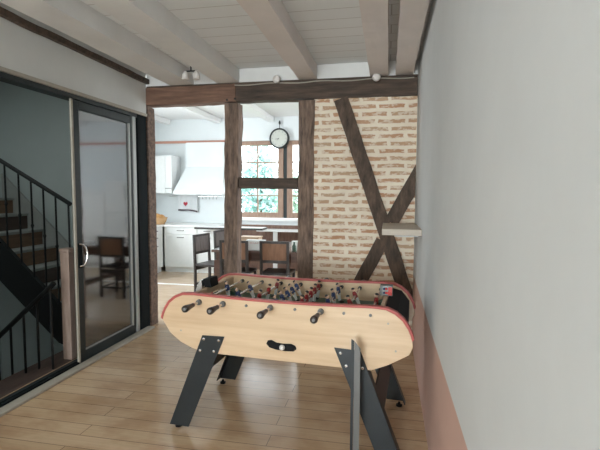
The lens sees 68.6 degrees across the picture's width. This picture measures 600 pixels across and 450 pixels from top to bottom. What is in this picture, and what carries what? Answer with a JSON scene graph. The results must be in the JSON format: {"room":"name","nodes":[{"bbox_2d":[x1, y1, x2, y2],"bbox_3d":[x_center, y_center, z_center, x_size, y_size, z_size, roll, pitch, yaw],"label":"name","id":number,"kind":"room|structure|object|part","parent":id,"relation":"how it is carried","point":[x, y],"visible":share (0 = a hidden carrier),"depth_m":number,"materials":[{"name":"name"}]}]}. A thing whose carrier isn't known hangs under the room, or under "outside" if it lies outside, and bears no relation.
{"room":"common room","nodes":[
{"label":"common room","id":0,"kind":"room"},
{"bbox_2d":[0,327,2,379],"bbox_3d":[-4.078,0.751,4.060,0.150,4.760,2.840,1,4,11],"label":"wall","id":1,"kind":"structure","parent":0,"point":[0,327],"depth_m":5.50,"materials":[{"name":"paint"}]},
{"bbox_2d":[0,2,145,113],"bbox_3d":[-2.751,0.093,0.174,0.140,2.860,9.850,1,4,11],"label":"wall","id":2,"kind":"structure","parent":0,"point":[22,50],"depth_m":3.66,"materials":[{"name":"paint"}]},
{"bbox_2d":[0,66,146,116],"bbox_3d":[-1.929,-1.139,3.800,0.023,0.028,2.240,1,4,11],"label":"trim","id":3,"kind":"structure","parent":2,"relation":"attached to","point":[2,69],"depth_m":3.64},
{"bbox_2d":[0,7,148,83],"bbox_3d":[-2.653,-1.272,0.059,0.052,0.123,9.838,1,4,11],"label":"wall plate","id":4,"kind":"object","parent":2,"relation":"attached to","point":[4,13],"visible":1,"depth_m":3.61,"materials":[{"name":"brown wood"}]},
{"bbox_2d":[0,71,149,407],"bbox_3d":[-1.976,0.047,3.939,0.153,2.405,2.165,1,4,11],"label":"door","id":5,"kind":"structure","parent":2,"relation":"in","point":[108,149],"depth_m":4.29,"materials":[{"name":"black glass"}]},
{"bbox_3d":[-1.954,0.273,3.910,0.008,0.220,0.045,1,4,11],"label":"handle","id":6,"kind":"part","parent":5,"relation":"part of","materials":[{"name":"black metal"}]},
{"bbox_3d":[-1.894,0.044,4.308,0.040,2.322,0.890,1,4,11],"label":"sash","id":7,"kind":"part","parent":5,"relation":"part of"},
{"bbox_3d":[-1.891,0.037,4.322,0.006,2.160,0.780,1,4,11],"label":"pane","id":8,"kind":"part","parent":5,"relation":"part of","materials":[{"name":"clear glass"}]},
{"bbox_2d":[0,326,154,416],"bbox_3d":[-1.910,1.242,3.948,0.085,0.022,2.200,1,4,11],"label":"trim","id":9,"kind":"structure","parent":2,"relation":"attached to","point":[7,408],"depth_m":3.68,"materials":[{"name":"grey metal"}]},
{"bbox_2d":[0,67,418,378],"bbox_3d":[-0.276,0.629,4.835,7.600,4.930,0.180,1,4,11],"label":"wall","id":10,"kind":"structure","parent":0,"point":[345,231],"depth_m":4.62,"materials":[{"name":"brick"}]},
{"bbox_2d":[0,158,73,343],"bbox_3d":[-2.923,0.032,4.796,1.640,2.299,0.836,1,4,11],"label":"staircase","id":11,"kind":"structure","parent":10,"relation":"attached to","point":[30,245],"depth_m":4.41,"materials":[{"name":"black metal"}]},
{"bbox_3d":[-2.968,-0.641,4.350,1.580,0.892,0.041,1,4,11],"label":"handrail","id":12,"kind":"part","parent":11,"relation":"part of","materials":[{"name":"black metal"}]},
{"bbox_2d":[147,74,169,86],"bbox_3d":[-1.565,-1.611,4.896,0.280,0.144,0.045,1,4,11],"label":"trim","id":13,"kind":"structure","parent":10,"relation":"attached to","point":[153,81],"depth_m":4.88,"materials":[{"name":"white paint"}]},
{"bbox_2d":[194,71,215,83],"bbox_3d":[-1.021,-1.600,4.788,0.270,0.144,0.045,1,4,11],"label":"trim","id":14,"kind":"structure","parent":10,"relation":"attached to","point":[204,79],"depth_m":4.77,"materials":[{"name":"white paint"}]},
{"bbox_2d":[239,66,298,81],"bbox_3d":[-0.325,-1.586,4.650,0.650,0.144,0.045,1,4,11],"label":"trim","id":15,"kind":"structure","parent":10,"relation":"attached to","point":[285,73],"depth_m":4.63,"materials":[{"name":"white paint"}]},
{"bbox_2d":[236,77,417,103],"bbox_3d":[0.251,-1.396,4.588,1.881,0.196,0.168,1,4,11],"label":"timber beam","id":16,"kind":"structure","parent":10,"relation":"on","point":[276,92],"depth_m":4.51,"materials":[{"name":"brown wood"}]},
{"bbox_2d":[273,75,279,82],"bbox_3d":[-0.238,-1.506,4.556,0.084,0.082,0.090,1,4,11],"label":"spot lamp","id":17,"kind":"object","parent":16,"relation":"attached to","point":[276,79],"visible":1,"depth_m":4.52,"materials":[{"name":"white plastic"}]},
{"bbox_2d":[234,77,413,85],"bbox_3d":[0.212,-1.466,4.490,1.851,0.023,0.012,1,4,11],"label":"cable","id":18,"kind":"object","parent":16,"relation":"attached to","point":[382,77],"visible":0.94,"depth_m":4.50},
{"bbox_2d":[280,76,371,81],"bbox_3d":[0.256,-1.489,4.476,0.934,0.017,0.082,1,4,11],"label":"cable","id":19,"kind":"object","parent":16,"relation":"on","point":[348,78],"depth_m":4.49,"materials":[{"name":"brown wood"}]},
{"bbox_2d":[372,74,380,80],"bbox_3d":[0.757,-1.461,4.360,0.084,0.082,0.090,1,4,11],"label":"spot lamp","id":20,"kind":"object","parent":16,"relation":"attached to","point":[376,77],"visible":0.98,"depth_m":4.32,"materials":[{"name":"white plastic"}]},
{"bbox_2d":[381,74,417,77],"bbox_3d":[0.982,-1.475,4.343,0.349,0.017,0.102,1,4,11],"label":"plate","id":21,"kind":"object","parent":16,"relation":"on","point":[413,75],"depth_m":4.36,"materials":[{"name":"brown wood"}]},
{"bbox_2d":[317,62,369,78],"bbox_3d":[0.445,-1.571,4.497,0.540,0.144,0.045,1,4,11],"label":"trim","id":22,"kind":"structure","parent":10,"relation":"attached to","point":[344,70],"depth_m":4.47,"materials":[{"name":"white paint"}]},
{"bbox_2d":[354,238,385,280],"bbox_3d":[0.650,0.548,4.576,0.514,0.841,0.042,1,4,11],"label":"brace","id":23,"kind":"object","parent":10,"relation":"attached to","point":[373,257],"visible":0.62,"depth_m":4.53,"materials":[{"name":"brown wood"}]},
{"bbox_2d":[334,96,412,296],"bbox_3d":[0.750,-0.230,4.500,0.823,2.153,0.041,1,4,11],"label":"brace","id":24,"kind":"object","parent":10,"relation":"attached to","point":[369,184],"visible":0.9,"depth_m":4.48,"materials":[{"name":"brown wood"}]},
{"bbox_2d":[388,61,395,75],"bbox_3d":[0.921,-1.561,4.403,0.070,0.144,0.045,1,4,11],"label":"trim","id":25,"kind":"structure","parent":10,"relation":"attached to","point":[392,64],"depth_m":4.38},
{"bbox_2d":[387,165,415,222],"bbox_3d":[1.008,-0.300,4.443,0.298,0.622,0.038,1,4,11],"label":"brace","id":26,"kind":"object","parent":10,"relation":"attached to","point":[406,195],"visible":0.95,"depth_m":4.42,"materials":[{"name":"brown wood"}]},
{"bbox_2d":[414,60,418,73],"bbox_3d":[1.151,-1.556,4.357,0.040,0.144,0.045,1,4,11],"label":"trim","id":27,"kind":"structure","parent":10,"relation":"attached to","point":[417,61],"depth_m":4.33,"materials":[{"name":"white paint"}]},
{"bbox_2d":[0,284,427,449],"bbox_3d":[-1.046,1.512,1.045,7.600,0.080,12.020,1,4,11],"label":"floor","id":28,"kind":"structure","parent":0,"point":[127,399],"depth_m":3.18,"materials":[{"name":"brown wood"}]},
{"bbox_2d":[0,281,63,388],"bbox_3d":[-3.044,1.486,3.912,1.864,2.027,2.810,1,4,11],"label":"stair railing","id":29,"kind":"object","parent":28,"relation":"attached to","point":[27,370],"depth_m":3.86,"materials":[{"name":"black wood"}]},
{"bbox_3d":[-2.755,1.053,3.950,1.329,1.164,0.042,1,4,11],"label":"handrail","id":30,"kind":"part","parent":29,"relation":"part of","materials":[{"name":"black metal"}]},
{"bbox_2d":[59,247,76,359],"bbox_3d":[-2.133,0.726,4.068,0.104,1.030,0.104,1,4,11],"label":"newel post","id":31,"kind":"object","parent":28,"relation":"on","point":[66,254],"visible":0.78,"depth_m":4.03,"materials":[{"name":"brown wood"}]},
{"bbox_2d":[146,106,158,325],"bbox_3d":[-1.716,-0.084,5.085,0.048,2.500,0.157,1,4,11],"label":"timber post","id":32,"kind":"object","parent":28,"relation":"on","point":[150,121],"visible":0.93,"depth_m":5.07,"materials":[{"name":"brown wood"}]},
{"bbox_2d":[146,84,237,107],"bbox_3d":[-1.230,-1.425,4.882,1.132,0.207,0.167,1,4,11],"label":"timber beam","id":33,"kind":"structure","parent":32,"relation":"on","point":[212,95],"depth_m":4.80,"materials":[{"name":"brown wood"}]},
{"bbox_2d":[146,81,272,87],"bbox_3d":[-0.988,-1.514,4.729,1.440,0.017,0.094,1,4,11],"label":"plate","id":34,"kind":"object","parent":33,"relation":"on","point":[172,86],"depth_m":4.76,"materials":[{"name":"brown wood"}]},
{"bbox_2d":[158,283,193,285],"bbox_3d":[0.135,1.079,6.953,7.600,0.086,0.060,1,4,11],"label":"trim","id":35,"kind":"structure","parent":28,"relation":"on","point":[158,283],"depth_m":7.36,"materials":[{"name":"white paint"}]},
{"bbox_2d":[192,233,213,291],"bbox_3d":[-1.357,0.593,6.807,0.430,0.900,0.410,2,5,24],"label":"dining chair","id":36,"kind":"object","parent":28,"relation":"on","point":[201,242],"visible":0.52,"depth_m":6.79,"materials":[{"name":"black wood"}]},
{"bbox_3d":[-1.606,0.599,6.715,0.050,0.900,0.036,2,5,24],"label":"leg","id":37,"kind":"part","parent":36,"relation":"part of","materials":[{"name":"black wood"}]},
{"bbox_3d":[-1.532,0.288,6.863,0.030,0.300,0.332,2,5,24],"label":"rail","id":38,"kind":"part","parent":36,"relation":"part of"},
{"bbox_3d":[-1.533,0.285,6.863,0.025,0.223,0.330,2,5,24],"label":"panel","id":39,"kind":"part","parent":36,"relation":"part of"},
{"bbox_3d":[-1.332,0.597,6.796,0.375,0.035,0.410,2,5,24],"label":"seat","id":40,"kind":"part","parent":36,"relation":"part of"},
{"bbox_3d":[-1.456,0.575,7.052,0.050,0.900,0.036,2,5,24],"label":"leg","id":41,"kind":"part","parent":36,"relation":"part of","materials":[{"name":"brown wood"}]},
{"bbox_2d":[223,103,242,274],"bbox_3d":[-0.741,-0.066,4.881,0.197,2.508,0.167,1,4,11],"label":"timber post","id":42,"kind":"object","parent":28,"relation":"on","point":[233,125],"visible":0.74,"depth_m":4.80,"materials":[{"name":"brown wood"}]},
{"bbox_2d":[239,177,298,188],"bbox_3d":[-0.335,-0.453,4.773,0.644,0.129,0.140,1,4,11],"label":"rail","id":43,"kind":"object","parent":42,"relation":"attached to","point":[261,182],"visible":0.97,"depth_m":4.71,"materials":[{"name":"brown wood"}]},
{"bbox_2d":[219,240,256,276],"bbox_3d":[-0.861,0.642,6.179,0.410,0.900,0.430,1,4,11],"label":"dining chair","id":44,"kind":"object","parent":28,"relation":"on","point":[244,244],"visible":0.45,"depth_m":5.98,"materials":[{"name":"brown wood"}]},
{"bbox_3d":[-1.080,0.652,6.030,0.036,0.900,0.050,1,4,11],"label":"leg","id":45,"kind":"part","parent":44,"relation":"part of","materials":[{"name":"brown wood"}]},
{"bbox_3d":[-0.897,0.357,5.969,0.332,0.300,0.030,1,4,11],"label":"rail","id":46,"kind":"part","parent":44,"relation":"part of","materials":[{"name":"black wood"}]},
{"bbox_3d":[-0.897,0.354,5.968,0.330,0.223,0.025,1,4,11],"label":"panel","id":47,"kind":"part","parent":44,"relation":"part of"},
{"bbox_3d":[-0.856,0.643,6.207,0.410,0.035,0.375,1,4,11],"label":"seat","id":48,"kind":"part","parent":44,"relation":"part of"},
{"bbox_3d":[-0.717,0.659,5.958,0.036,0.900,0.050,1,4,11],"label":"leg","id":49,"kind":"part","parent":44,"relation":"part of","materials":[{"name":"brown wood"}]},
{"bbox_2d":[211,242,297,278],"bbox_3d":[-0.298,0.691,6.582,1.680,0.750,1.200,1,4,11],"label":"dining table","id":50,"kind":"object","parent":28,"relation":"on","point":[254,255],"visible":0.09,"depth_m":6.08,"materials":[{"name":"brown wood"}]},
{"bbox_3d":[-1.143,0.787,6.236,0.110,0.600,0.110,1,4,11],"label":"leg","id":51,"kind":"part","parent":50,"relation":"part of","materials":[{"name":"brown wood"}]},
{"bbox_2d":[241,235,262,240],"bbox_3d":[-0.767,0.233,6.867,0.330,0.115,0.220,1,4,11],"label":"wooden crate","id":52,"kind":"object","parent":50,"relation":"on","point":[244,237],"visible":0.52,"depth_m":6.79,"materials":[{"name":"beige wood"}]},
{"bbox_3d":[-0.767,0.182,6.863,0.330,0.014,0.220,1,4,11],"label":"lid","id":53,"kind":"part","parent":52,"relation":"part of","materials":[{"name":"beige wood"}]},
{"bbox_2d":[246,239,265,249],"bbox_3d":[-0.613,0.275,6.133,0.260,0.140,0.083,1,4,11],"label":"box","id":54,"kind":"object","parent":50,"relation":"on","point":[253,244],"visible":0.77,"depth_m":6.10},
{"bbox_2d":[292,242,295,250],"bbox_3d":[-0.080,0.295,5.998,0.056,0.125,0.056,1,4,11],"label":"bottle","id":55,"kind":"object","parent":50,"relation":"on","point":[293,245],"visible":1,"depth_m":5.98,"materials":[{"name":"green glass"}]},
{"bbox_2d":[292,241,297,250],"bbox_3d":[0.009,0.287,6.082,0.240,0.130,0.080,1,4,11],"label":"box","id":56,"kind":"object","parent":50,"relation":"on","point":[296,242],"visible":0.31,"depth_m":6.05,"materials":[{"name":"white"}]},
{"bbox_2d":[259,241,294,276],"bbox_3d":[-0.306,0.651,6.100,0.410,0.900,0.430,1,4,11],"label":"dining chair","id":57,"kind":"object","parent":28,"relation":"on","point":[277,252],"visible":0.59,"depth_m":5.89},
{"bbox_3d":[-0.525,0.661,5.950,0.036,0.900,0.050,1,4,11],"label":"leg","id":58,"kind":"part","parent":57,"relation":"part of","materials":[{"name":"brown wood"}]},
{"bbox_3d":[-0.342,0.366,5.889,0.332,0.300,0.030,1,4,11],"label":"rail","id":59,"kind":"part","parent":57,"relation":"part of","materials":[{"name":"brown wood"}]},
{"bbox_3d":[-0.342,0.363,5.888,0.330,0.223,0.025,1,4,11],"label":"panel","id":60,"kind":"part","parent":57,"relation":"part of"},
{"bbox_3d":[-0.301,0.652,6.127,0.410,0.035,0.375,1,4,11],"label":"seat","id":61,"kind":"part","parent":57,"relation":"part of","materials":[{"name":"brown wood"}]},
{"bbox_3d":[-0.162,0.668,5.878,0.036,0.900,0.050,1,4,11],"label":"leg","id":62,"kind":"part","parent":57,"relation":"part of","materials":[{"name":"brown wood"}]},
{"bbox_2d":[161,273,415,449],"bbox_3d":[-0.039,0.851,3.035,1.599,0.955,1.120,1,4,15],"label":"table","id":63,"kind":"object","parent":28,"relation":"on","point":[288,319],"visible":1,"depth_m":2.72,"materials":[{"name":"brown wood"}]},
{"bbox_3d":[-0.672,0.497,2.662,0.044,0.044,0.112,-9,2,16],"label":"handle","id":64,"kind":"part","parent":63,"relation":"part of","materials":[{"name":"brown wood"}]},
{"bbox_2d":[196,279,209,293],"bbox_3d":[-0.688,0.450,3.126,0.060,0.135,0.110,1,4,15],"label":"tray","id":65,"kind":"object","parent":63,"relation":"on","point":[202,284],"depth_m":3.07,"materials":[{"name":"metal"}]},
{"bbox_3d":[-0.514,0.501,2.619,0.044,0.044,0.112,-19,-1,16],"label":"handle","id":66,"kind":"part","parent":63,"relation":"part of","materials":[{"name":"black plastic"}]},
{"bbox_3d":[-0.551,0.465,3.103,0.016,0.015,0.885,-9,2,16],"label":"rod","id":67,"kind":"part","parent":63,"relation":"part of","materials":[{"name":"metal"}]},
{"bbox_3d":[-0.625,0.979,3.204,0.059,0.130,0.740,1,4,15],"label":"cross plate","id":68,"kind":"part","parent":63,"relation":"part of","materials":[{"name":"black metal"}]},
{"bbox_3d":[-0.393,0.469,3.060,0.016,0.016,0.885,-19,-1,16],"label":"rod","id":69,"kind":"part","parent":63,"relation":"part of","materials":[{"name":"metal"}]},
{"bbox_3d":[-0.213,0.509,2.537,0.044,0.044,0.112,-24,-2,16],"label":"handle","id":70,"kind":"part","parent":63,"relation":"part of","materials":[{"name":"black plastic"}]},
{"bbox_3d":[-0.217,0.466,3.116,0.016,0.016,0.854,10,7,14],"label":"rod","id":71,"kind":"part","parent":63,"relation":"part of","materials":[{"name":"metal"}]},
{"bbox_3d":[-0.092,0.477,2.978,0.016,0.016,0.885,-24,-2,16],"label":"rod","id":72,"kind":"part","parent":63,"relation":"part of","materials":[{"name":"metal"}]},
{"bbox_3d":[-0.129,0.642,2.675,1.581,0.365,0.030,1,4,15],"label":"panel","id":73,"kind":"part","parent":63,"relation":"part of","materials":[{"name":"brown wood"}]},
{"bbox_3d":[0.058,0.592,3.358,1.581,0.365,0.030,1,4,15],"label":"panel","id":74,"kind":"part","parent":63,"relation":"part of","materials":[{"name":"brown wood"}]},
{"bbox_3d":[0.088,0.516,2.455,0.044,0.044,0.112,-7,2,16],"label":"handle","id":75,"kind":"part","parent":63,"relation":"part of","materials":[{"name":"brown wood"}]},
{"bbox_3d":[0.209,0.484,2.896,0.016,0.015,0.885,-7,2,16],"label":"rod","id":76,"kind":"part","parent":63,"relation":"part of","materials":[{"name":"metal"}]},
{"bbox_3d":[0.366,0.481,2.957,0.016,0.016,0.854,-25,-3,16],"label":"rod","id":77,"kind":"part","parent":63,"relation":"part of","materials":[{"name":"metal"}]},
{"bbox_3d":[0.546,1.008,2.886,0.059,0.130,0.740,1,4,15],"label":"cross plate","id":78,"kind":"part","parent":63,"relation":"part of","materials":[{"name":"black metal"}]},
{"bbox_2d":[380,284,392,295],"bbox_3d":[0.564,0.423,2.865,0.080,0.069,0.050,1,4,15],"label":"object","id":79,"kind":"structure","parent":63,"relation":"on","point":[386,285],"depth_m":2.85,"materials":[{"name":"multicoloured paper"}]},
{"bbox_2d":[297,100,314,278],"bbox_3d":[0.071,-0.050,4.721,0.186,2.506,0.163,1,4,11],"label":"timber post","id":80,"kind":"object","parent":28,"relation":"on","point":[306,108],"visible":0.67,"depth_m":4.62,"materials":[{"name":"brown wood"}]},
{"bbox_2d":[350,339,360,449],"bbox_3d":[0.305,0.999,2.435,0.110,0.752,0.100,1,4,11],"label":"post","id":81,"kind":"object","parent":28,"relation":"on","point":[355,349],"visible":1,"depth_m":2.43,"materials":[{"name":"grey metal"}]},
{"bbox_2d":[155,116,298,264],"bbox_3d":[0.501,-0.599,8.628,7.600,3.030,0.160,1,4,11],"label":"wall","id":82,"kind":"structure","parent":0,"point":[210,209],"depth_m":9.02,"materials":[{"name":"paint"}]},
{"bbox_2d":[155,155,179,192],"bbox_3d":[-2.844,-1.023,8.968,0.670,0.750,0.404,1,4,11],"label":"upper cabinet","id":83,"kind":"object","parent":82,"relation":"attached to","point":[167,168],"visible":0.62,"depth_m":8.78,"materials":[{"name":"white wood"}]},
{"bbox_3d":[-2.943,-1.013,8.826,0.524,0.744,0.018,1,4,11],"label":"door","id":84,"kind":"part","parent":83,"relation":"part of","materials":[{"name":"white wood"}]},
{"bbox_3d":[-2.615,-1.006,8.761,0.134,0.744,0.018,1,4,11],"label":"door","id":85,"kind":"part","parent":83,"relation":"part of","materials":[{"name":"white wood"}]},
{"bbox_2d":[155,140,223,143],"bbox_3d":[-2.277,-1.697,9.005,1.760,0.045,0.035,1,4,11],"label":"trim","id":86,"kind":"structure","parent":82,"relation":"attached to","point":[156,142],"depth_m":9.02,"materials":[{"name":"paint"}]},
{"bbox_2d":[170,196,223,198],"bbox_3d":[-2.077,-0.564,9.022,1.310,0.070,0.079,1,4,11],"label":"utensil rail","id":87,"kind":"object","parent":82,"relation":"attached to","point":[170,196],"visible":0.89,"depth_m":8.98,"materials":[{"name":"metal"}]},
{"bbox_2d":[178,195,197,212],"bbox_3d":[-2.312,-0.443,9.062,0.430,0.365,0.029,1,4,11],"label":"tea towel","id":88,"kind":"object","parent":87,"relation":"hanging from","point":[185,202],"visible":0.98,"depth_m":9.05,"materials":[{"name":"fabric"}]},
{"bbox_2d":[173,142,224,194],"bbox_3d":[-1.966,-1.130,8.782,1.020,1.040,0.420,1,4,11],"label":"hood","id":89,"kind":"object","parent":82,"relation":"attached to","point":[204,173],"visible":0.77,"depth_m":8.77,"materials":[{"name":"white paint"}]},
{"bbox_2d":[242,141,283,217],"bbox_3d":[-0.847,-0.909,8.829,1.065,1.525,0.070,1,4,11],"label":"window","id":90,"kind":"structure","parent":82,"relation":"in","point":[279,214],"depth_m":8.76,"materials":[{"name":"brown wood"}]},
{"bbox_2d":[241,224,297,270],"bbox_3d":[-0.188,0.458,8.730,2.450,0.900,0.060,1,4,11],"label":"base cabinet","id":91,"kind":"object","parent":82,"relation":"attached to","point":[268,236],"depth_m":8.76,"materials":[{"name":"brown wood"}]},
{"bbox_2d":[241,218,297,221],"bbox_3d":[-0.347,-0.099,8.691,2.290,0.045,0.120,1,4,11],"label":"trim","id":92,"kind":"structure","parent":82,"relation":"attached to","point":[242,219],"depth_m":8.71,"materials":[{"name":"white paint"}]},
{"bbox_2d":[269,120,289,148],"bbox_3d":[-0.400,-1.764,8.591,0.400,0.550,0.090,1,4,11],"label":"wall clock","id":93,"kind":"object","parent":82,"relation":"attached to","point":[279,138],"visible":1,"depth_m":8.57,"materials":[{"name":"grey metal"}]},
{"bbox_2d":[283,146,286,217],"bbox_3d":[-0.286,-0.899,8.728,0.071,1.525,0.050,1,4,11],"label":"trim","id":94,"kind":"structure","parent":82,"relation":"attached to","point":[285,148],"depth_m":8.72,"materials":[{"name":"wood"}]},
{"bbox_2d":[287,140,298,217],"bbox_3d":[0.234,-0.888,8.615,0.990,1.525,0.070,1,4,11],"label":"window","id":95,"kind":"structure","parent":82,"relation":"in","point":[290,214],"depth_m":8.66,"materials":[{"name":"brown wood"}]},
{"bbox_2d":[158,265,297,284],"bbox_3d":[0.309,1.019,7.823,7.600,0.080,1.720,1,4,11],"label":"boards","id":96,"kind":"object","parent":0,"point":[164,276],"depth_m":8.09,"materials":[{"name":"brown wood"}]},
{"bbox_2d":[157,227,162,272],"bbox_3d":[-3.010,0.484,8.300,0.684,0.880,0.590,1,4,11],"label":"base cabinet","id":97,"kind":"object","parent":96,"relation":"on","point":[159,229],"visible":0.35,"depth_m":8.42,"materials":[{"name":"white wood"}]},
{"bbox_3d":[-2.715,0.127,8.210,0.018,0.124,0.574,1,4,11],"label":"drawer","id":98,"kind":"part","parent":97,"relation":"part of","materials":[{"name":"white wood"}]},
{"bbox_3d":[-2.716,0.271,8.221,0.018,0.154,0.574,1,4,11],"label":"drawer","id":99,"kind":"part","parent":97,"relation":"part of","materials":[{"name":"white wood"}]},
{"bbox_3d":[-2.718,0.590,8.244,0.018,0.474,0.574,1,4,11],"label":"door","id":100,"kind":"part","parent":97,"relation":"part of","materials":[{"name":"white wood"}]},
{"bbox_2d":[157,222,223,227],"bbox_3d":[-2.469,0.035,8.213,1.760,0.034,1.895,1,4,11],"label":"countertop","id":101,"kind":"structure","parent":97,"relation":"on","point":[167,224],"depth_m":8.59,"materials":[{"name":"white stone"}]},
{"bbox_2d":[156,213,167,224],"bbox_3d":[-2.798,-0.126,8.648,0.380,0.218,0.380,1,4,11],"label":"bread basket","id":102,"kind":"object","parent":101,"relation":"on","point":[161,219],"visible":0.62,"depth_m":8.56,"materials":[{"name":"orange wicker"}]},
{"bbox_2d":[164,227,198,272],"bbox_3d":[-2.236,0.452,8.790,0.690,0.880,0.724,1,4,11],"label":"base cabinet","id":103,"kind":"object","parent":96,"relation":"on","point":[178,241],"visible":0.63,"depth_m":8.48,"materials":[{"name":"white wood"}]},
{"bbox_3d":[-2.291,0.111,8.450,0.654,0.124,0.018,1,4,11],"label":"drawer","id":104,"kind":"part","parent":103,"relation":"part of","materials":[{"name":"white wood"}]},
{"bbox_3d":[-2.293,0.495,8.479,0.654,0.634,0.018,1,4,11],"label":"door","id":105,"kind":"part","parent":103,"relation":"part of","materials":[{"name":"white wood"}]},
{"bbox_2d":[198,229,215,272],"bbox_3d":[-1.691,0.463,8.682,0.400,0.880,0.724,1,4,11],"label":"base cabinet","id":106,"kind":"object","parent":96,"relation":"on","point":[202,257],"visible":0.23,"depth_m":8.37,"materials":[{"name":"white wood"}]},
{"bbox_3d":[-1.759,0.506,8.372,0.384,0.634,0.018,1,4,11],"label":"door","id":107,"kind":"part","parent":106,"relation":"part of","materials":[{"name":"white wood"}]},
{"bbox_3d":[-1.757,0.122,8.344,0.384,0.124,0.018,1,4,11],"label":"drawer","id":108,"kind":"part","parent":106,"relation":"part of","materials":[{"name":"white wood"}]},
{"bbox_2d":[213,229,223,259],"bbox_3d":[-1.192,0.539,7.557,0.430,0.900,0.410,2,4,20],"label":"dining chair","id":109,"kind":"object","parent":96,"relation":"on","point":[218,235],"visible":0.14,"depth_m":7.49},
{"bbox_3d":[-1.434,0.546,7.448,0.050,0.900,0.036,2,4,20],"label":"leg","id":110,"kind":"part","parent":109,"relation":"part of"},
{"bbox_3d":[-1.373,0.232,7.600,0.025,0.223,0.330,2,4,20],"label":"panel","id":111,"kind":"part","parent":109,"relation":"part of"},
{"bbox_2d":[194,226,266,230],"bbox_3d":[-1.262,0.494,8.052,1.278,0.916,0.332,1,4,11],"label":"bar table","id":112,"kind":"object","parent":96,"relation":"on","point":[197,227],"visible":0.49,"depth_m":7.92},
{"bbox_2d":[263,229,296,267],"bbox_3d":[-0.218,0.507,8.505,1.220,0.835,0.260,1,4,11],"label":"console table","id":113,"kind":"object","parent":96,"relation":"on","point":[275,231],"visible":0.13,"depth_m":8.44,"materials":[{"name":"white paint"}]},
{"bbox_3d":[-0.477,0.524,8.486,0.080,0.800,0.040,1,4,11],"label":"leg","id":114,"kind":"part","parent":113,"relation":"part of","materials":[{"name":"white paint"}]},
{"bbox_2d":[67,0,431,76],"bbox_3d":[-2.302,-1.380,0.053,5.410,0.100,10.000,1,4,11],"label":"ceiling","id":115,"kind":"structure","parent":0,"point":[331,30],"depth_m":3.53,"materials":[{"name":"white wood"}]},
{"bbox_2d":[0,0,193,85],"bbox_3d":[-2.256,-1.257,0.017,0.288,0.153,9.910,1,4,11],"label":"joist","id":116,"kind":"object","parent":115,"relation":"attached to","point":[77,19],"visible":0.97,"depth_m":3.38,"materials":[{"name":"white wood"}]},
{"bbox_2d":[88,0,238,82],"bbox_3d":[-1.731,-1.246,-0.087,0.259,0.154,9.910,1,4,11],"label":"joist","id":117,"kind":"object","parent":115,"relation":"attached to","point":[151,19],"visible":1,"depth_m":3.36,"materials":[{"name":"white wood"}]},
{"bbox_2d":[182,64,199,79],"bbox_3d":[-1.104,-1.562,4.452,0.192,0.172,0.100,1,4,11],"label":"spot lamp","id":118,"kind":"object","parent":115,"relation":"attached to","point":[185,76],"visible":0.78,"depth_m":4.44,"materials":[{"name":"white plastic"}]},
{"bbox_2d":[236,0,316,79],"bbox_3d":[-0.878,-1.230,-0.256,0.199,0.155,9.910,1,4,11],"label":"joist","id":119,"kind":"object","parent":115,"relation":"attached to","point":[271,17],"visible":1,"depth_m":3.30,"materials":[{"name":"white wood"}]},
{"bbox_2d":[358,0,388,75],"bbox_3d":[-0.167,-1.216,-0.398,0.187,0.154,9.910,1,4,11],"label":"joist","id":120,"kind":"object","parent":115,"relation":"attached to","point":[374,13],"visible":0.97,"depth_m":3.23,"materials":[{"name":"white wood"}]},
{"bbox_2d":[395,0,428,74],"bbox_3d":[0.076,-1.210,-0.446,0.185,0.154,9.910,1,4,11],"label":"joist","id":121,"kind":"object","parent":115,"relation":"attached to","point":[412,14],"visible":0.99,"depth_m":3.21,"materials":[{"name":"white wood"}]},
{"bbox_2d":[146,73,413,119],"bbox_3d":[0.138,-2.025,6.655,7.600,0.100,3.960,1,4,11],"label":"ceiling","id":122,"kind":"structure","parent":0,"point":[281,109],"depth_m":8.07,"materials":[{"name":"white paint"}]},
{"bbox_2d":[154,115,169,124],"bbox_3d":[-3.099,-1.983,7.228,0.130,0.098,3.770,1,4,11],"label":"joist","id":123,"kind":"object","parent":122,"relation":"attached to","point":[158,119],"visible":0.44,"depth_m":8.74,"materials":[{"name":"white paint"}]},
{"bbox_2d":[146,85,220,122],"bbox_3d":[-2.020,-1.961,7.014,0.130,0.098,3.770,1,4,11],"label":"joist","id":124,"kind":"object","parent":122,"relation":"attached to","point":[193,110],"visible":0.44,"depth_m":7.96,"materials":[{"name":"white paint"}]},
{"bbox_2d":[242,103,273,121],"bbox_3d":[-0.941,-1.940,6.800,0.130,0.098,3.770,1,4,11],"label":"joist","id":125,"kind":"object","parent":122,"relation":"attached to","point":[252,107],"visible":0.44,"depth_m":7.73,"materials":[{"name":"white paint"}]},
{"bbox_2d":[412,0,599,449],"bbox_3d":[0.260,0.153,-0.419,0.140,2.860,9.860,1,4,11],"label":"wall","id":126,"kind":"structure","parent":0,"point":[506,319],"depth_m":0.99,"materials":[{"name":"white paint"}]},
{"bbox_2d":[382,223,421,236],"bbox_3d":[0.888,0.059,3.891,0.312,0.100,0.750,1,4,11],"label":"wall shelf","id":127,"kind":"object","parent":126,"relation":"attached to","point":[397,229],"visible":0.98,"depth_m":3.55,"materials":[{"name":"beige wood"}]},
{"label":"outside","id":128,"kind":"structure","parent":0,"visible":0},
{"bbox_3d":[2.422,0.833,17.417,26.000,0.100,17.100,1,4,11],"label":"ground","id":129,"kind":"structure","parent":128,"visible":0},
{"bbox_2d":[242,146,277,211],"bbox_3d":[-1.123,-0.701,12.432,1.196,3.662,1.215,1,4,11],"label":"tree","id":130,"kind":"object","parent":129,"relation":"on","point":[265,202],"visible":0.52,"depth_m":12.22,"materials":[{"name":"green plant"}]},
{"bbox_2d":[273,169,298,212],"bbox_3d":[-0.315,-0.466,14.251,1.309,2.935,1.322,1,4,11],"label":"tree","id":131,"kind":"object","parent":129,"relation":"on","point":[295,192],"visible":0.11,"depth_m":14.00,"materials":[{"name":"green plant"}]}
]}

